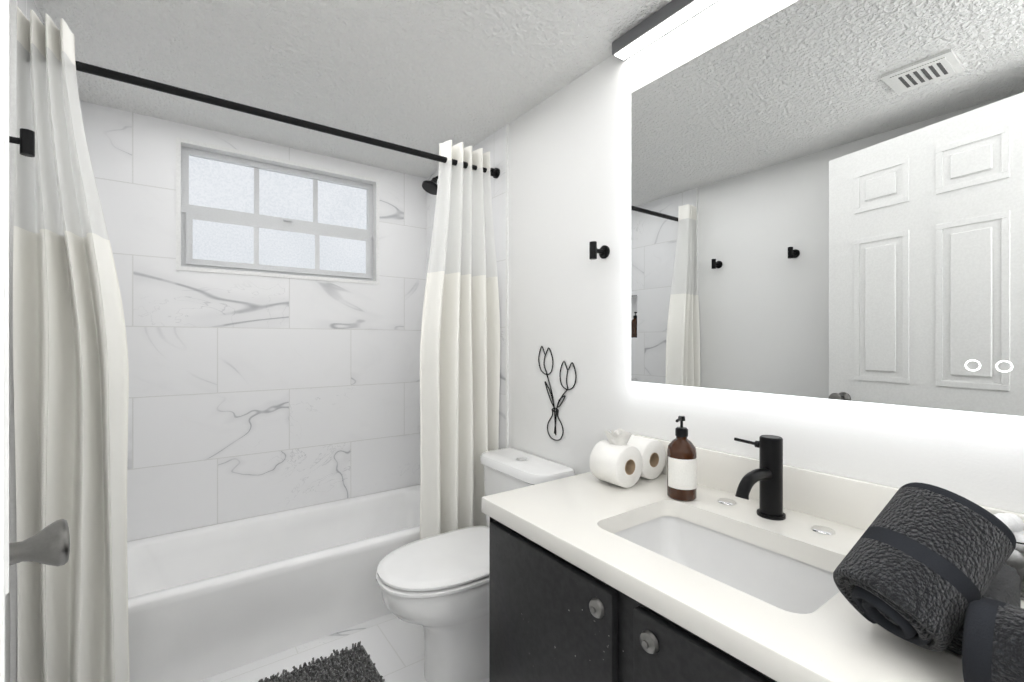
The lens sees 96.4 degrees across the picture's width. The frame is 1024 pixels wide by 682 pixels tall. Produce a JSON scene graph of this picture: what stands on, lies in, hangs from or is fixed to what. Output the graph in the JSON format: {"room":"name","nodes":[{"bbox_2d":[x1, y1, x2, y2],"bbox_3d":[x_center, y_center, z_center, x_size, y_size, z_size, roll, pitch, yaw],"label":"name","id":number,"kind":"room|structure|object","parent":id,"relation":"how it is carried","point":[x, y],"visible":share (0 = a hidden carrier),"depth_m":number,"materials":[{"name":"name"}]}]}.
{"room":"bathroom","nodes":[
{"label":"bathroom","id":0,"kind":"room"},
{"bbox_2d":[5,0,9,681],"bbox_3d":[-0.986,0.105,0.672,0.100,2.170,3.041,0,0,-36],"label":"wall","id":1,"kind":"structure","parent":0,"point":[7,637],"depth_m":1.16,"materials":[{"name":"white paint"}]},
{"bbox_2d":[10,0,16,681],"bbox_3d":[-1.275,0.105,1.172,0.011,2.170,0.009,0,0,-36],"label":"trim","id":2,"kind":"structure","parent":1,"relation":"attached to","point":[13,518],"depth_m":1.17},
{"bbox_2d":[9,128,34,156],"bbox_3d":[-1.166,-0.469,1.071,0.070,0.058,0.046,0,0,-36],"label":"hook","id":3,"kind":"object","parent":1,"relation":"attached to","point":[26,140],"visible":0.88,"depth_m":1.07,"materials":[{"name":"black metal"}]},
{"bbox_2d":[17,0,43,662],"bbox_3d":[-1.524,0.105,1.517,0.008,2.170,0.841,0,0,-36],"label":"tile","id":4,"kind":"structure","parent":1,"relation":"attached to","point":[25,7],"depth_m":1.26,"materials":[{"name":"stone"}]},
{"bbox_2d":[75,61,499,178],"bbox_3d":[-0.693,-0.780,1.684,1.537,0.046,0.046,0,0,-36],"label":"curtain rod","id":5,"kind":"object","parent":4,"relation":"attached to","point":[147,83],"visible":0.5,"depth_m":1.55,"materials":[{"name":"black metal"}]},
{"bbox_2d":[13,6,129,681],"bbox_3d":[-1.200,0.142,1.262,0.222,2.005,0.129,0,0,-36],"label":"curtain","id":6,"kind":"object","parent":5,"relation":"hanging from","point":[71,373],"visible":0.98,"depth_m":1.25,"materials":[{"name":"white fabric"}]},
{"bbox_2d":[420,140,499,539],"bbox_3d":[-0.221,0.142,2.019,0.363,2.005,0.142,0,0,-36],"label":"curtain","id":7,"kind":"object","parent":5,"relation":"hanging from","point":[459,376],"visible":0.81,"depth_m":2.00,"materials":[{"name":"white fabric"}]},
{"bbox_2d":[80,101,425,541],"bbox_3d":[-1.170,0.105,2.349,1.753,2.170,0.100,0,0,-36],"label":"wall","id":8,"kind":"structure","parent":0,"point":[250,396],"depth_m":2.21,"materials":[{"name":"tile"}]},
{"bbox_2d":[176,137,378,284],"bbox_3d":[-1.156,-0.615,2.359,0.942,0.610,0.108,0,0,-36],"label":"window unit","id":9,"kind":"structure","parent":8,"relation":"in","point":[239,212],"depth_m":2.32,"materials":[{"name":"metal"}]},
{"bbox_2d":[199,613,488,681],"bbox_3d":[-0.314,1.240,1.153,1.753,0.100,3.041,0,0,-36],"label":"floor","id":10,"kind":"structure","parent":0,"point":[393,645],"depth_m":1.75,"materials":[{"name":"tile"}]},
{"bbox_2d":[127,485,419,681],"bbox_3d":[-0.959,1.022,2.055,1.533,0.335,0.619,0,0,-36],"label":"bathtub","id":11,"kind":"object","parent":10,"relation":"on","point":[206,602],"visible":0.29,"depth_m":1.85,"materials":[{"name":"ceramic"}]},
{"bbox_2d":[258,641,384,681],"bbox_3d":[-0.707,1.171,1.414,0.633,0.037,0.458,0,0,-36],"label":"bath mat","id":12,"kind":"object","parent":10,"relation":"on","point":[354,664],"visible":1,"depth_m":1.62,"materials":[{"name":"grey fabric"}]},
{"bbox_2d":[376,448,574,681],"bbox_3d":[-0.162,0.830,1.686,0.667,0.720,0.444,0,0,-36],"label":"toilet","id":13,"kind":"object","parent":10,"relation":"on","point":[436,587],"visible":0.65,"depth_m":1.56,"materials":[{"name":"white ceramic"}]},
{"bbox_2d":[482,508,789,681],"bbox_3d":[0.516,0.816,0.826,0.581,0.750,1.242,0,0,-36],"label":"bathroom vanity","id":14,"kind":"object","parent":10,"relation":"on","point":[552,617],"depth_m":0.89,"materials":[{"name":"black paint"}]},
{"bbox_2d":[482,472,1023,681],"bbox_3d":[0.520,0.420,0.829,0.571,0.041,1.264,0,0,-36],"label":"countertop","id":15,"kind":"structure","parent":14,"relation":"on","point":[578,516],"depth_m":0.80,"materials":[{"name":"white stone"}]},
{"bbox_2d":[589,440,642,487],"bbox_3d":[0.291,0.343,1.285,0.113,0.113,0.102,0,0,-36],"label":"roll","id":16,"kind":"object","parent":15,"relation":"on","point":[618,465],"visible":1,"depth_m":1.25,"materials":[{"name":"paper"}]},
{"bbox_2d":[604,428,631,445],"bbox_3d":[0.300,0.268,1.282,0.065,0.043,0.083,0,0,-36],"label":"rose","id":17,"kind":"object","parent":16,"relation":"on","point":[620,437],"visible":1,"depth_m":1.26,"materials":[{"name":"paper"}]},
{"bbox_2d":[627,435,665,478],"bbox_3d":[0.381,0.343,1.361,0.113,0.113,0.102,0,0,-36],"label":"roll","id":18,"kind":"object","parent":15,"relation":"on","point":[652,452],"visible":0.56,"depth_m":1.32,"materials":[{"name":"paper"}]},
{"bbox_2d":[667,416,696,500],"bbox_3d":[0.434,0.296,1.171,0.072,0.207,0.072,0,0,-36],"label":"soap bottle","id":19,"kind":"object","parent":15,"relation":"on","point":[681,468],"visible":1,"depth_m":1.14,"materials":[{"name":"brown glass"}]},
{"bbox_2d":[614,508,835,611],"bbox_3d":[0.408,0.504,0.911,0.318,0.152,0.467,0,0,-36],"label":"sink","id":20,"kind":"object","parent":15,"relation":"in","point":[792,579],"depth_m":1.01,"materials":[{"name":"white ceramic"}]},
{"bbox_2d":[714,435,841,535],"bbox_3d":[0.547,0.309,1.017,0.169,0.181,0.253,0,0,-36],"label":"faucet","id":21,"kind":"object","parent":15,"relation":"on","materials":[{"name":"black metal"}]},
{"bbox_2d":[833,482,1023,681],"bbox_3d":[0.645,0.295,0.484,0.286,0.209,0.475,0,0,-36],"label":"towels","id":22,"kind":"object","parent":15,"relation":"on","point":[923,565],"visible":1,"depth_m":0.55,"materials":[{"name":"black fabric"}]},
{"bbox_2d":[994,513,1023,599],"bbox_3d":[0.816,0.342,0.747,0.115,0.116,0.115,0,0,-36],"label":"jar","id":23,"kind":"object","parent":15,"relation":"on","point":[1014,523],"visible":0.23,"depth_m":0.71,"materials":[{"name":"clear glass"}]},
{"bbox_2d":[34,0,671,177],"bbox_3d":[-0.314,-1.030,1.153,1.753,0.100,3.041,0,0,-36],"label":"ceiling","id":24,"kind":"structure","parent":0,"point":[428,76],"depth_m":1.60,"materials":[{"name":"white paint"}]},
{"bbox_2d":[509,0,1023,512],"bbox_3d":[0.358,0.105,1.635,0.100,2.170,3.041,0,0,-36],"label":"wall","id":25,"kind":"structure","parent":0,"point":[569,180],"depth_m":1.55,"materials":[{"name":"white paint"}]},
{"bbox_2d":[426,125,505,448],"bbox_3d":[-0.268,0.105,2.416,0.008,2.170,0.841,0,0,-36],"label":"tile","id":26,"kind":"structure","parent":25,"relation":"attached to","point":[494,143],"depth_m":2.11,"materials":[{"name":"tile"}]},
{"bbox_2d":[422,176,437,194],"bbox_3d":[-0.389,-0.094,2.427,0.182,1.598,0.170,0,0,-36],"label":"shower head","id":27,"kind":"object","parent":26,"relation":"attached to","point":[429,186],"visible":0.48,"depth_m":2.39,"materials":[{"name":"black metal"}]},
{"bbox_2d":[506,124,508,447],"bbox_3d":[-0.021,0.105,2.070,0.011,2.170,0.009,0,0,-36],"label":"trim","id":28,"kind":"structure","parent":25,"relation":"attached to","point":[507,285],"depth_m":2.06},
{"bbox_2d":[538,346,576,440],"bbox_3d":[0.174,0.206,1.797,0.005,0.372,0.225,0,0,-36],"label":"art","id":29,"kind":"object","parent":25,"relation":"attached to","point":[554,408],"visible":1,"depth_m":1.80,"materials":[{"name":"black metal"}]},
{"bbox_2d":[589,241,609,259],"bbox_3d":[0.295,-0.309,1.577,0.070,0.058,0.046,0,0,-36],"label":"hook","id":30,"kind":"object","parent":25,"relation":"attached to","point":[603,251],"visible":1,"depth_m":1.56,"materials":[{"name":"black metal"}]},
{"bbox_2d":[612,0,718,60],"bbox_3d":[0.613,-0.953,1.143,0.057,0.042,0.905,0,0,-36],"label":"sconce","id":31,"kind":"object","parent":25,"relation":"attached to","point":[662,21],"visible":1,"depth_m":1.37,"materials":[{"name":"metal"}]},
{"bbox_2d":[629,432,1023,527],"bbox_3d":[0.744,0.353,0.989,0.020,0.104,1.264,0,0,-36],"label":"backsplash","id":32,"kind":"structure","parent":25,"relation":"attached to","point":[846,500],"depth_m":1.03,"materials":[{"name":"white stone"}]},
{"bbox_2d":[631,0,1023,415],"bbox_3d":[0.744,-0.331,0.979,0.035,0.918,1.205,0,0,-36],"label":"led mirror","id":33,"kind":"object","parent":25,"relation":"attached to","point":[827,199],"visible":0.98,"depth_m":0.99,"materials":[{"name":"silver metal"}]},
{"bbox_3d":[-0.119,0.105,-0.177,0.320,2.170,0.450,0,0,-36],"label":"wall","id":34,"kind":"structure","parent":0,"visible":0},
{"bbox_2d":[0,0,8,681],"bbox_3d":[-0.430,0.155,0.355,0.744,2.044,0.047,0,0,41],"label":"door leaf","id":35,"kind":"structure","parent":34,"relation":"in","point":[4,298],"depth_m":0.20,"materials":[{"name":"paint"}]},
{"bbox_2d":[9,519,69,565],"bbox_3d":[-0.672,0.270,0.568,0.102,0.062,0.173,0,0,41],"label":"door handle","id":36,"kind":"object","parent":35,"relation":"attached to","point":[49,544],"depth_m":0.59,"materials":[{"name":"silver metal"}]}
]}

